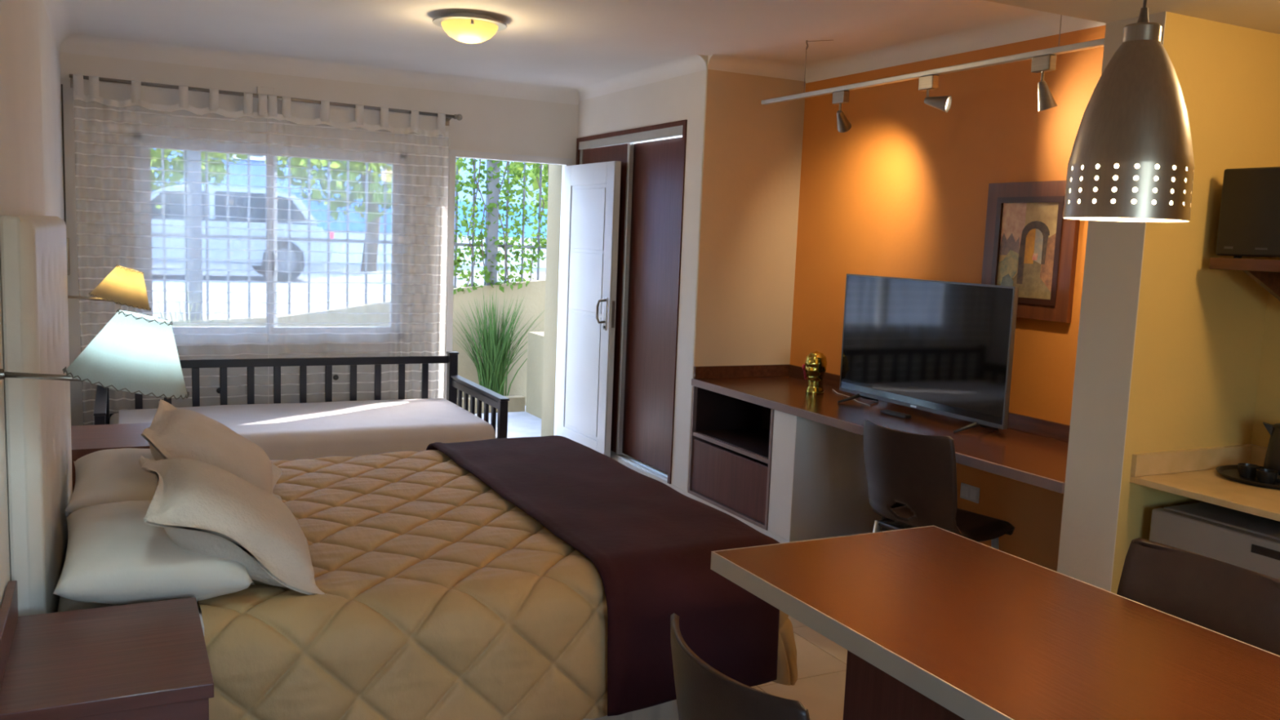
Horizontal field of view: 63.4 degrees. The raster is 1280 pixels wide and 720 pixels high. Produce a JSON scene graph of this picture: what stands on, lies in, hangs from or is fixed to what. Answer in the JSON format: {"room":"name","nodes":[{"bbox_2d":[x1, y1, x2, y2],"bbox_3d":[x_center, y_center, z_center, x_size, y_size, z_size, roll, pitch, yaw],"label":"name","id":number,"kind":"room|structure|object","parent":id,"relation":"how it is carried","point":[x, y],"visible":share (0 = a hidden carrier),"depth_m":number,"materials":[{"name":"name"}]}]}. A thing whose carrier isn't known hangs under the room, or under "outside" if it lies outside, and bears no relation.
{"room":"studio apartment","nodes":[
{"label":"studio apartment","id":0,"kind":"room"},
{"bbox_2d":[0,0,64,607],"bbox_3d":[-1.487,-0.051,2.134,0.265,2.585,8.925,-1,8,-27],"label":"wall","id":1,"kind":"structure","parent":0,"point":[32,182],"depth_m":3.04,"materials":[{"name":"white paint"}]},
{"bbox_2d":[0,214,72,616],"bbox_3d":[-1.812,0.238,3.164,0.069,1.345,1.710,-1,8,-27],"label":"headboard","id":2,"kind":"object","parent":1,"relation":"attached to","point":[33,248],"visible":0.75,"depth_m":2.43,"materials":[{"name":"beige wood"}]},
{"bbox_2d":[42,0,78,52],"bbox_3d":[-2.736,-1.675,4.875,0.100,0.100,2.555,-1,8,-27],"label":"trim","id":3,"kind":"structure","parent":1,"relation":"attached to","point":[60,13],"depth_m":5.34,"materials":[{"name":"paint"}]},
{"bbox_2d":[61,84,70,311],"bbox_3d":[-3.358,-0.897,6.059,0.022,1.400,0.050,-1,8,-27],"label":"strap","id":4,"kind":"object","parent":1,"relation":"attached to","point":[67,238],"visible":0.57,"depth_m":6.04,"materials":[{"name":"fabric"}]},
{"bbox_2d":[0,308,189,399],"bbox_3d":[-1.131,-0.011,2.136,0.370,0.188,0.244,-1,8,-27],"label":"wall lamp","id":5,"kind":"object","parent":1,"relation":"attached to","point":[134,353],"visible":1,"depth_m":2.10,"materials":[{"name":"fabric"}]},
{"bbox_2d":[67,264,151,311],"bbox_3d":[-2.272,-0.304,4.341,0.400,0.193,0.244,-1,8,-27],"label":"wall lamp","id":6,"kind":"object","parent":1,"relation":"attached to","point":[124,286],"visible":0.93,"depth_m":4.32,"materials":[{"name":"fabric"}]},
{"bbox_2d":[60,52,682,426],"bbox_3d":[-1.655,-0.641,7.098,4.450,2.585,0.160,-1,8,-27],"label":"wall","id":7,"kind":"structure","parent":0,"point":[488,124],"depth_m":6.64,"materials":[{"name":"white paint"}]},
{"bbox_2d":[69,74,462,125],"bbox_3d":[-2.254,-1.637,6.500,2.327,0.138,0.116,-1,8,-27],"label":"curtain rod","id":8,"kind":"object","parent":7,"relation":"attached to","point":[260,90],"visible":0.76,"depth_m":6.46,"materials":[{"name":"metal"}]},
{"bbox_2d":[72,73,268,424],"bbox_3d":[-2.829,-0.528,6.316,1.058,2.251,0.070,-1,8,-27],"label":"sheer curtain","id":9,"kind":"object","parent":8,"relation":"hanging from","point":[94,91],"visible":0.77,"depth_m":6.27,"materials":[{"name":"fabric"}]},
{"bbox_2d":[267,94,448,402],"bbox_3d":[-1.838,-0.543,6.808,1.152,2.243,0.076,-1,8,-28],"label":"sheer curtain","id":10,"kind":"object","parent":8,"relation":"hanging from","point":[272,100],"visible":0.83,"depth_m":6.76,"materials":[{"name":"fabric"}]},
{"bbox_2d":[133,132,409,345],"bbox_3d":[-2.338,-0.746,6.683,1.700,1.285,0.135,-1,8,-27],"label":"window","id":11,"kind":"structure","parent":7,"relation":"in","point":[175,143],"depth_m":6.67,"materials":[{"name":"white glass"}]},
{"bbox_2d":[60,33,578,105],"bbox_3d":[-1.874,-1.852,6.673,3.262,0.100,0.100,-1,8,-27],"label":"trim","id":12,"kind":"structure","parent":7,"relation":"attached to","point":[82,44],"depth_m":6.58,"materials":[{"name":"paint"}]},
{"bbox_2d":[444,149,572,435],"bbox_3d":[-0.953,-0.407,7.426,0.908,2.099,0.085,-1,8,-27],"label":"trim","id":13,"kind":"structure","parent":7,"relation":"attached to","point":[453,154],"depth_m":7.21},
{"bbox_2d":[541,164,562,436],"bbox_3d":[-0.205,-0.842,7.945,0.992,2.900,0.269,-1,8,-27],"label":"wall","id":14,"kind":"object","parent":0,"point":[554,190],"visible":0.14,"depth_m":7.77,"materials":[{"name":"white paint"}]},
{"bbox_2d":[71,0,1044,88],"bbox_3d":[-0.591,-1.724,4.943,4.450,0.150,4.665,-1,8,-27],"label":"ceiling","id":15,"kind":"structure","parent":0,"point":[566,43],"depth_m":5.28,"materials":[{"name":"paint"}]},
{"bbox_2d":[432,12,506,43],"bbox_3d":[-0.832,-1.611,5.060,0.360,0.119,0.360,-1,8,-27],"label":"ceiling lamp","id":16,"kind":"object","parent":15,"relation":"attached to","point":[464,27],"visible":1,"depth_m":4.97,"materials":[{"name":"glass"}]},
{"bbox_2d":[761,14,1104,132],"bbox_3d":[1.232,-1.289,4.624,0.119,0.495,2.320,-1,8,-27],"label":"track light","id":17,"kind":"object","parent":15,"relation":"hanging from","point":[1043,60],"visible":0.98,"depth_m":4.43,"materials":[{"name":"metal"}]},
{"bbox_2d":[577,55,707,491],"bbox_3d":[0.347,-0.551,7.005,0.960,2.585,1.820,-1,8,-27],"label":"wall","id":18,"kind":"structure","parent":0,"point":[682,97],"depth_m":6.14,"materials":[{"name":"white paint"}]},
{"bbox_2d":[556,160,621,457],"bbox_3d":[-0.400,-0.339,7.225,0.112,2.035,0.802,-1,8,-28],"label":"door","id":19,"kind":"structure","parent":18,"relation":"in","point":[592,191],"depth_m":7.16,"materials":[{"name":"white paint"}]},
{"bbox_2d":[575,53,706,101],"bbox_3d":[-0.065,-1.787,6.626,0.075,0.075,1.820,-1,8,-27],"label":"trim","id":20,"kind":"structure","parent":18,"relation":"attached to","point":[694,63],"depth_m":6.46,"materials":[{"name":"paint"}]},
{"bbox_2d":[610,455,882,542],"bbox_3d":[0.373,0.765,6.606,0.600,0.070,2.872,-1,8,-27],"label":"baseboard","id":21,"kind":"structure","parent":18,"relation":"attached to","point":[779,539],"depth_m":5.80,"materials":[{"name":"white paint"}]},
{"bbox_2d":[575,120,687,484],"bbox_3d":[0.121,-0.429,7.018,0.578,2.178,1.620,-1,8,-27],"label":"wardrobe","id":22,"kind":"object","parent":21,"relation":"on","point":[651,196],"visible":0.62,"depth_m":6.67,"materials":[{"name":"brown wood"}]},
{"bbox_2d":[687,386,774,530],"bbox_3d":[0.706,0.514,5.818,0.504,0.634,0.834,-1,8,-27],"label":"shelf unit","id":23,"kind":"object","parent":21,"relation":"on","point":[731,440],"visible":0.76,"depth_m":5.89,"materials":[{"name":"brown wood"}]},
{"bbox_2d":[687,57,805,491],"bbox_3d":[0.647,-0.437,6.138,0.708,2.585,0.012,-1,8,-27],"label":"wall","id":24,"kind":"structure","parent":0,"point":[752,149],"depth_m":6.07,"materials":[{"name":"beige paint"}]},
{"bbox_2d":[707,53,805,81],"bbox_3d":[0.700,-1.677,5.945,0.675,0.075,0.075,-1,8,-27],"label":"trim","id":25,"kind":"structure","parent":24,"relation":"attached to","point":[719,62],"depth_m":5.95,"materials":[{"name":"paint"}]},
{"bbox_2d":[750,615,847,719],"bbox_3d":[0.280,1.246,3.297,4.478,0.120,9.085,-1,8,-27],"label":"floor","id":26,"kind":"structure","parent":0,"point":[821,662],"depth_m":3.74,"materials":[{"name":"tile"}]},
{"bbox_2d":[0,580,213,719],"bbox_3d":[-1.147,0.888,2.235,0.395,0.725,0.530,-1,8,-27],"label":"nightstand","id":27,"kind":"object","parent":26,"relation":"on","point":[144,660],"visible":1,"depth_m":2.12,"materials":[{"name":"brown wood"}]},
{"bbox_2d":[71,422,151,492],"bbox_3d":[-2.234,0.592,4.383,0.395,0.725,0.530,-1,8,-27],"label":"nightstand","id":28,"kind":"object","parent":26,"relation":"on","point":[85,439],"visible":0.02,"depth_m":4.29,"materials":[{"name":"brown wood"}]},
{"bbox_2d":[93,351,509,438],"bbox_3d":[-2.015,0.387,6.197,2.200,0.726,1.111,-1,8,-27],"label":"daybed","id":29,"kind":"object","parent":26,"relation":"on","point":[102,415],"visible":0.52,"depth_m":6.60,"materials":[{"name":"black wood"}]},
{"bbox_2d":[109,398,495,461],"bbox_3d":[-1.998,0.483,6.173,2.073,0.315,1.034,-1,8,-27],"label":"mattress","id":30,"kind":"object","parent":29,"relation":"on","point":[290,432],"visible":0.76,"depth_m":6.00,"materials":[{"name":"fabric"}]},
{"bbox_2d":[57,545,679,719],"bbox_3d":[-0.886,0.815,3.634,1.967,0.565,1.688,-1,8,-27],"label":"double bed","id":31,"kind":"object","parent":26,"relation":"on","point":[667,710],"visible":0.02,"depth_m":3.17,"materials":[{"name":"fabric"}]},
{"bbox_2d":[65,448,156,513],"bbox_3d":[-1.662,0.413,3.473,0.439,0.182,0.700,-1,8,-27],"label":"pillow","id":32,"kind":"object","parent":31,"relation":"on","point":[107,476],"visible":0.41,"depth_m":3.23,"materials":[{"name":"fabric"}]},
{"bbox_2d":[53,500,254,604],"bbox_3d":[-1.315,0.507,2.798,0.439,0.183,0.700,-1,8,-27],"label":"pillow","id":33,"kind":"object","parent":31,"relation":"on","point":[113,557],"visible":0.7,"depth_m":2.55,"materials":[{"name":"fabric"}]},
{"bbox_2d":[198,449,797,719],"bbox_3d":[-0.671,0.702,3.689,1.755,0.448,1.964,-1,8,-27],"label":"quilt","id":34,"kind":"object","parent":31,"relation":"on","point":[443,598],"visible":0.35,"depth_m":2.82,"materials":[{"name":"beige fabric"}]},
{"bbox_2d":[141,399,282,500],"bbox_3d":[-1.421,0.327,3.480,0.419,0.319,0.558,0,7,-20],"label":"pillow sham","id":35,"kind":"object","parent":34,"relation":"on","point":[173,432],"visible":0.71,"depth_m":3.34,"materials":[{"name":"fabric"}]},
{"bbox_2d":[138,455,324,595],"bbox_3d":[-1.113,0.442,2.808,0.432,0.310,0.566,-1,8,-27],"label":"pillow sham","id":36,"kind":"object","parent":34,"relation":"on","point":[242,522],"visible":0.93,"depth_m":2.65,"materials":[{"name":"fabric"}]},
{"bbox_2d":[426,435,780,715],"bbox_3d":[-0.198,0.703,3.912,0.734,0.512,2.016,-1,8,-27],"label":"throw blanket","id":37,"kind":"object","parent":34,"relation":"on","point":[650,544],"visible":0.91,"depth_m":3.13,"materials":[{"name":"brown fabric"}]},
{"bbox_2d":[670,613,809,719],"bbox_3d":[0.325,0.921,1.917,0.541,0.853,0.460,-1,8,-27],"label":"dining chair","id":38,"kind":"object","parent":26,"relation":"on","point":[703,692],"visible":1,"depth_m":1.72,"materials":[{"name":"leather"}]},
{"bbox_2d":[881,502,914,531],"bbox_3d":[1.296,0.864,5.066,0.252,0.305,0.252,-1,8,-27],"label":"waste bin","id":39,"kind":"object","parent":26,"relation":"on","point":[897,504],"visible":0.02,"depth_m":5.00,"materials":[{"name":"black plastic"}]},
{"bbox_2d":[862,418,1014,550],"bbox_3d":[1.202,0.680,4.263,0.541,0.853,0.460,-3,8,-38],"label":"dining chair","id":40,"kind":"object","parent":26,"relation":"on","point":[918,472],"visible":0.94,"depth_m":4.07,"materials":[{"name":"brown plastic"}]},
{"bbox_2d":[710,525,1279,719],"bbox_3d":[0.942,0.981,2.044,0.754,0.750,1.937,-1,8,-27],"label":"dining table","id":41,"kind":"object","parent":26,"relation":"on","point":[932,622],"visible":1,"depth_m":2.23,"materials":[{"name":"brown wood"}]},
{"bbox_2d":[1116,537,1279,655],"bbox_3d":[1.139,0.898,2.383,0.541,0.853,0.460,-1,8,-27],"label":"dining chair","id":42,"kind":"object","parent":26,"relation":"on","point":[1242,604],"visible":0.38,"depth_m":2.48,"materials":[{"name":"leather"}]},
{"bbox_2d":[1149,502,1279,580],"bbox_3d":[2.062,0.880,3.387,0.571,0.725,0.535,-1,8,-27],"label":"mini fridge","id":43,"kind":"object","parent":26,"relation":"on","point":[1249,541],"visible":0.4,"depth_m":3.29,"materials":[{"name":"white plastic"}]},
{"bbox_3d":[2.481,0.952,2.607,0.579,0.799,1.120,-1,8,-27],"label":"base cabinet","id":44,"kind":"object","parent":26,"relation":"on","visible":0},
{"bbox_2d":[1129,444,1279,521],"bbox_3d":[2.334,0.468,2.826,0.633,0.097,1.798,-1,8,-27],"label":"countertop","id":45,"kind":"structure","parent":44,"relation":"on","point":[1192,473],"depth_m":3.47,"materials":[{"name":"beige stone"}]},
{"bbox_2d":[1215,464,1279,489],"bbox_3d":[2.134,0.399,3.495,0.336,0.016,0.336,-1,8,-27],"label":"serving tray","id":46,"kind":"object","parent":45,"relation":"on","point":[1230,472],"visible":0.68,"depth_m":3.48,"materials":[{"name":"black plastic"}]},
{"bbox_2d":[1237,462,1259,479],"bbox_3d":[2.056,0.376,3.496,0.069,0.042,0.064,4,7,13],"label":"cup","id":47,"kind":"object","parent":46,"relation":"on","point":[1246,470],"visible":0.92,"depth_m":3.48,"materials":[{"name":"black ceramic"}]},
{"bbox_2d":[1256,468,1279,484],"bbox_3d":[2.070,0.386,3.414,0.069,0.042,0.064,4,7,13],"label":"cup","id":48,"kind":"object","parent":46,"relation":"on","point":[1264,475],"visible":0.94,"depth_m":3.39,"materials":[{"name":"black ceramic"}]},
{"bbox_2d":[1262,422,1279,482],"bbox_3d":[2.182,0.301,3.468,0.162,0.207,0.162,1,7,-12],"label":"electric kettle","id":49,"kind":"object","parent":46,"relation":"on","point":[1272,460],"visible":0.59,"depth_m":3.46,"materials":[{"name":"black plastic"}]},
{"bbox_2d":[767,409,882,541],"bbox_3d":[1.019,0.576,5.397,0.675,0.638,0.199,-1,8,-27],"label":"wall pier","id":50,"kind":"object","parent":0,"point":[819,484],"visible":0.6,"depth_m":5.25,"materials":[{"name":"white paint"}]},
{"bbox_2d":[790,25,1279,571],"bbox_3d":[2.649,-0.012,3.205,0.285,2.585,7.105,-1,8,-27],"label":"wall","id":51,"kind":"structure","parent":0,"point":[903,192],"depth_m":5.05,"materials":[{"name":"orange paint"}]},
{"bbox_2d":[693,364,791,378],"bbox_3d":[0.617,0.068,6.173,0.675,0.072,0.019,-1,8,-27],"label":"backsplash","id":52,"kind":"structure","parent":51,"relation":"attached to","point":[780,370],"depth_m":6.15,"materials":[{"name":"brown wood"}]},
{"bbox_2d":[691,364,1070,493],"bbox_3d":[1.205,0.250,4.999,0.687,0.111,2.669,-1,8,-27],"label":"desk","id":53,"kind":"object","parent":51,"relation":"attached to","point":[1032,451],"visible":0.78,"depth_m":4.80,"materials":[{"name":"brown wood"}]},
{"bbox_2d":[801,351,826,395],"bbox_3d":[0.946,0.068,5.587,0.128,0.235,0.134,1,7,-7],"label":"ornament","id":54,"kind":"object","parent":53,"relation":"on","point":[814,368],"visible":1,"depth_m":5.54,"materials":[{"name":"gold metal"}]},
{"bbox_2d":[832,389,870,406],"bbox_3d":[1.111,0.198,5.517,0.028,0.006,0.545,1,7,-10],"label":"power cord","id":55,"kind":"object","parent":53,"relation":"on","point":[833,389],"visible":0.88,"depth_m":5.43,"materials":[{"name":"plastic"}]},
{"bbox_2d":[880,409,911,418],"bbox_3d":[1.230,0.260,4.984,0.044,0.018,0.170,-2,8,-32],"label":"remote control","id":56,"kind":"object","parent":53,"relation":"on","point":[889,412],"visible":1,"depth_m":4.96,"materials":[{"name":"black plastic"}]},
{"bbox_2d":[837,273,1018,432],"bbox_3d":[1.331,-0.056,4.961,0.263,0.658,1.149,-1,8,-27],"label":"television","id":57,"kind":"object","parent":53,"relation":"on","point":[944,348],"visible":1,"depth_m":4.87,"materials":[{"name":"black plastic"}]},
{"bbox_2d":[788,364,1070,442],"bbox_3d":[1.508,0.225,5.139,0.018,0.072,2.647,-1,8,-27],"label":"backsplash","id":58,"kind":"structure","parent":51,"relation":"attached to","point":[1055,430],"depth_m":4.66,"materials":[{"name":"brown wood"}]},
{"bbox_2d":[802,11,1106,83],"bbox_3d":[1.543,-1.519,4.934,0.085,0.085,2.685,-1,8,-27],"label":"ceiling beam","id":59,"kind":"structure","parent":51,"relation":"attached to","point":[1041,24],"depth_m":5.03,"materials":[{"name":"paint"}]},
{"bbox_2d":[960,482,979,503],"bbox_3d":[1.591,0.642,4.999,0.012,0.075,0.120,-1,8,-27],"label":"wall outlet","id":60,"kind":"object","parent":51,"relation":"attached to","point":[968,492],"visible":1,"depth_m":4.99,"materials":[{"name":"white plastic"}]},
{"bbox_2d":[960,485,968,497],"bbox_3d":[1.574,0.638,5.024,0.003,0.049,0.040,-1,8,-27],"label":"socket","id":61,"kind":"object","parent":60,"relation":"attached to","point":[964,489],"depth_m":5.02,"materials":[{"name":"white plastic"}]},
{"bbox_2d":[969,488,977,500],"bbox_3d":[1.601,0.646,4.970,0.003,0.049,0.040,-1,8,-27],"label":"socket","id":62,"kind":"object","parent":60,"relation":"attached to","point":[973,492],"depth_m":4.97,"materials":[{"name":"white plastic"}]},
{"bbox_2d":[981,180,1079,322],"bbox_3d":[1.738,-0.492,4.640,0.033,0.606,0.510,-1,8,-27],"label":"framed painting","id":63,"kind":"object","parent":51,"relation":"attached to","point":[1029,246],"visible":0.88,"depth_m":4.61,"materials":[{"name":"brown wood"}]},
{"bbox_2d":[1208,257,1279,301],"bbox_3d":[2.216,-0.207,3.273,0.418,0.202,0.620,-1,8,-27],"label":"wall shelf","id":64,"kind":"object","parent":51,"relation":"attached to","point":[1266,273],"visible":1,"depth_m":3.40,"materials":[{"name":"brown wood"}]},
{"bbox_2d":[1215,166,1279,258],"bbox_3d":[2.199,-0.456,3.272,0.364,0.290,0.555,-1,8,-27],"label":"microwave","id":65,"kind":"object","parent":64,"relation":"on","point":[1249,220],"visible":0.96,"depth_m":3.33,"materials":[{"name":"black plastic"}]},
{"bbox_2d":[984,0,1279,34],"bbox_3d":[1.440,-1.043,0.935,4.450,0.405,4.420,-1,8,-27],"label":"ceiling","id":66,"kind":"structure","parent":0,"point":[1259,15],"depth_m":3.26,"materials":[{"name":"paint"}]},
{"bbox_2d":[1062,0,1194,222],"bbox_3d":[0.893,-0.608,1.837,0.210,0.712,0.210,-1,8,-27],"label":"pendant lamp","id":67,"kind":"object","parent":66,"relation":"hanging from","point":[1131,159],"visible":1,"depth_m":1.79,"materials":[{"name":"metal"}]},
{"bbox_2d":[1111,11,1279,594],"bbox_3d":[1.881,0.032,3.665,0.675,2.330,0.204,-1,8,-27],"label":"wall partition","id":68,"kind":"structure","parent":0,"point":[1199,332],"depth_m":3.51,"materials":[{"name":"paint"}]},
{"bbox_2d":[1057,11,1166,591],"bbox_3d":[1.574,0.037,3.521,0.004,2.330,0.224,-1,8,-27],"label":"pillar","id":69,"kind":"structure","parent":68,"relation":"attached to","point":[1113,256],"depth_m":3.52,"materials":[{"name":"paint"}]},
{"label":"outside","id":70,"kind":"structure","parent":0,"visible":0},
{"bbox_2d":[151,262,546,319],"bbox_3d":[-15.492,-3.244,30.643,80.000,0.160,51.049,-1,8,-27],"label":"street","id":71,"kind":"structure","parent":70,"point":[334,268],"depth_m":14.56,"materials":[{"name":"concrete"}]},
{"bbox_2d":[150,147,250,191],"bbox_3d":[-9.277,-3.899,19.087,3.975,4.397,4.071,-1,8,-27],"label":"street tree","id":72,"kind":"object","parent":71,"relation":"on","point":[177,176],"visible":0.06,"depth_m":19.02,"materials":[{"name":"green plant"}]},
{"bbox_2d":[151,184,333,281],"bbox_3d":[-7.060,-1.993,16.090,4.200,1.420,1.727,-1,8,-27],"label":"parked car","id":73,"kind":"object","parent":71,"relation":"on","point":[213,221],"visible":0.28,"depth_m":15.70,"materials":[{"name":"silver metal"}]},
{"bbox_2d":[329,232,333,238],"bbox_3d":[-4.918,-1.978,16.435,0.065,0.120,0.300,-1,8,-27],"label":"tail light","id":74,"kind":"object","parent":73,"relation":"attached to","point":[331,234],"depth_m":16.30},
{"bbox_2d":[151,148,547,267],"bbox_3d":[-3.513,-5.847,28.990,48.000,6.340,4.080,-1,8,-27],"label":"building","id":75,"kind":"structure","parent":71,"relation":"on","point":[254,159],"depth_m":25.50,"materials":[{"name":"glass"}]},
{"bbox_2d":[276,156,465,271],"bbox_3d":[-5.462,-3.973,21.017,4.241,4.394,4.250,-1,8,-27],"label":"street tree","id":76,"kind":"object","parent":71,"relation":"on","point":[353,166],"visible":0.13,"depth_m":20.68,"materials":[{"name":"green plant"}]},
{"bbox_2d":[509,161,547,209],"bbox_3d":[-0.790,-3.699,20.512,3.915,4.338,4.289,-1,8,-27],"label":"street tree","id":77,"kind":"object","parent":71,"relation":"on","point":[535,184],"visible":0.02,"depth_m":20.33,"materials":[{"name":"green plant"}]},
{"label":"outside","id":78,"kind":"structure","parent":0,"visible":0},
{"bbox_2d":[475,405,541,438],"bbox_3d":[-3.290,0.622,7.559,6.900,0.140,1.815,-1,8,-27],"label":"floor","id":79,"kind":"structure","parent":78,"point":[520,424],"depth_m":8.51,"materials":[{"name":"tile"}]},
{"bbox_2d":[168,279,545,405],"bbox_3d":[-3.123,-0.158,8.420,10.000,1.500,0.150,-1,8,-27],"label":"wall","id":80,"kind":"structure","parent":79,"relation":"on","point":[533,304],"depth_m":9.16,"materials":[{"name":"beige paint"}]},
{"bbox_2d":[151,148,546,320],"bbox_3d":[-2.452,-1.313,8.600,4.800,2.096,0.070,-1,8,-27],"label":"iron fence","id":81,"kind":"object","parent":80,"relation":"on","point":[493,228],"visible":0.22,"depth_m":8.35,"materials":[{"name":"metal"}]},
{"bbox_2d":[150,149,391,218],"bbox_3d":[-3.203,-1.769,8.180,2.812,1.234,0.579,-1,8,-27],"label":"climbing shrub","id":82,"kind":"object","parent":81,"relation":"attached to","point":[334,165],"visible":0.02,"depth_m":8.44,"materials":[{"name":"green plant"}]},
{"bbox_2d":[390,157,548,294],"bbox_3d":[-1.125,-1.522,9.237,2.168,1.982,0.624,-1,8,-27],"label":"ivy","id":83,"kind":"object","parent":81,"relation":"attached to","point":[460,162],"visible":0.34,"depth_m":9.19,"materials":[{"name":"green plant"}]},
{"bbox_2d":[457,395,525,413],"bbox_3d":[-2.910,0.421,8.240,4.199,0.130,0.100,-1,8,-27],"label":"kerb","id":84,"kind":"object","parent":79,"relation":"on","point":[516,403],"visible":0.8,"depth_m":9.09,"materials":[{"name":"beige concrete"}]},
{"bbox_2d":[525,331,543,418],"bbox_3d":[-0.607,0.182,8.574,0.220,0.710,1.295,-1,8,-27],"label":"wall","id":85,"kind":"structure","parent":79,"relation":"on","point":[535,339],"depth_m":8.92,"materials":[{"name":"beige paint"}]},
{"bbox_3d":[-2.978,0.418,8.375,4.199,0.100,0.200,-1,8,-27],"label":"soil","id":86,"kind":"object","parent":79,"relation":"on","visible":0},
{"bbox_2d":[153,275,265,326],"bbox_3d":[-3.466,-0.139,8.009,1.195,1.063,0.232,-1,8,-27],"label":"dry grass","id":87,"kind":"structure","parent":86,"relation":"on","point":[181,315],"depth_m":7.98,"materials":[{"name":"plant"}]},
{"bbox_2d":[323,289,390,326],"bbox_3d":[-2.326,-0.118,8.606,0.814,0.972,0.139,-1,8,-27],"label":"grass","id":88,"kind":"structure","parent":86,"relation":"on","point":[351,290],"depth_m":8.56,"materials":[{"name":"green plant"}]},
{"bbox_2d":[453,284,544,395],"bbox_3d":[-1.284,-0.161,9.131,1.101,1.017,0.187,-1,8,-27],"label":"spiky grass","id":89,"kind":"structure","parent":86,"relation":"on","point":[492,372],"depth_m":9.12,"materials":[{"name":"green plant"}]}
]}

